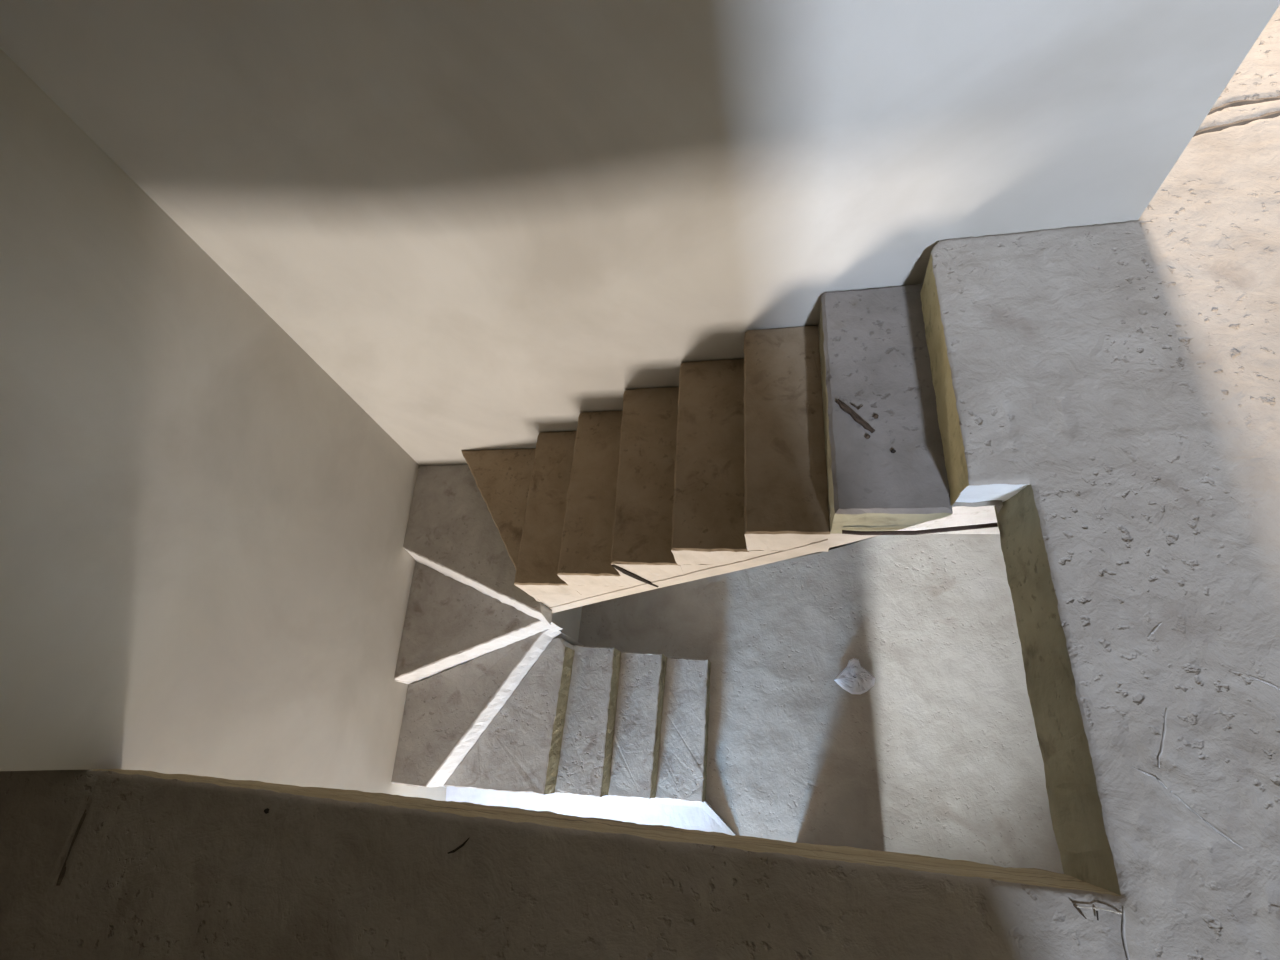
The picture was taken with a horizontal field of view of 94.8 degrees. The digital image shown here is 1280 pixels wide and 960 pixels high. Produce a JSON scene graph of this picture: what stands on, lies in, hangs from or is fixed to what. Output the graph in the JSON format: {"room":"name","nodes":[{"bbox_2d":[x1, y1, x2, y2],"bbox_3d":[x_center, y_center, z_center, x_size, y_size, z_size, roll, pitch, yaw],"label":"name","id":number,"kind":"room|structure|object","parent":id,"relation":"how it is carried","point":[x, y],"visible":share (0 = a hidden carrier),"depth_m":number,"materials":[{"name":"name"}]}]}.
{"room":"stairwell","nodes":[
{"label":"stairwell","id":0,"kind":"room"},
{"bbox_2d":[0,48,445,800],"bbox_3d":[-1.858,2.059,0.934,0.887,5.800,6.305,-1,65,13],"label":"wall","id":1,"kind":"structure","parent":0,"point":[206,569],"depth_m":1.96,"materials":[{"name":"paint"}]},
{"bbox_2d":[0,5,1279,959],"bbox_3d":[0.222,-0.096,1.845,9.008,0.282,10.507,-1,65,13],"label":"floor","id":2,"kind":"structure","parent":0,"point":[1111,390],"depth_m":1.39,"materials":[{"name":"concrete"}]},
{"bbox_2d":[448,838,468,853],"bbox_3d":[-0.426,0.863,1.383,0.061,0.006,0.009,-34,62,-4],"label":"twig","id":3,"kind":"object","parent":2,"relation":"on","point":[463,844],"visible":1,"depth_m":1.38,"materials":[{"name":"black wood"}]},
{"bbox_2d":[1073,904,1086,918],"bbox_3d":[0.827,0.812,1.105,0.004,0.006,0.027,-36,62,-5],"label":"twig","id":4,"kind":"object","parent":2,"relation":"on","point":[1078,910],"visible":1,"depth_m":1.10,"materials":[{"name":"brown wood"}]},
{"bbox_2d":[1077,906,1122,913],"bbox_3d":[0.861,0.804,1.102,0.074,0.006,0.006,0,65,14],"label":"straw","id":5,"kind":"object","parent":2,"relation":"on","point":[1077,906],"visible":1,"depth_m":1.10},
{"bbox_2d":[0,0,1279,533],"bbox_3d":[0.696,-0.907,1.744,6.200,5.800,0.160,-1,65,13],"label":"wall","id":6,"kind":"structure","parent":0,"point":[490,224],"depth_m":1.66,"materials":[{"name":"paint"}]},
{"bbox_2d":[578,534,1063,873],"bbox_3d":[1.451,3.418,2.892,7.200,0.216,8.400,-1,65,13],"label":"floor","id":7,"kind":"structure","parent":0,"point":[941,757],"depth_m":3.76,"materials":[{"name":"concrete"}]},
{"bbox_2d":[391,284,952,834],"bbox_3d":[-0.173,0.967,2.937,2.734,2.562,2.379,-1,65,13],"label":"staircase","id":8,"kind":"structure","parent":7,"relation":"on","point":[754,460],"depth_m":2.88,"materials":[{"name":"concrete"}]},
{"bbox_2d":[836,399,874,432],"bbox_3d":[0.672,-0.201,1.836,0.024,0.011,0.154,-36,62,-5],"label":"wood splinter","id":9,"kind":"object","parent":8,"relation":"on","point":[843,406],"visible":1,"depth_m":1.83,"materials":[{"name":"brown wood"}]},
{"bbox_2d":[842,523,997,534],"bbox_3d":[0.823,0.147,1.750,0.419,0.068,0.021,-1,65,13],"label":"bar","id":10,"kind":"object","parent":8,"relation":"attached to","point":[989,525],"visible":1,"depth_m":1.75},
{"bbox_2d":[834,658,874,694],"bbox_3d":[1.384,1.271,3.764,0.204,0.085,0.203,-44,63,-9],"label":"crumpled paper","id":11,"kind":"object","parent":7,"relation":"on","point":[854,678],"visible":1,"depth_m":3.76,"materials":[{"name":"white paper"}]}
]}

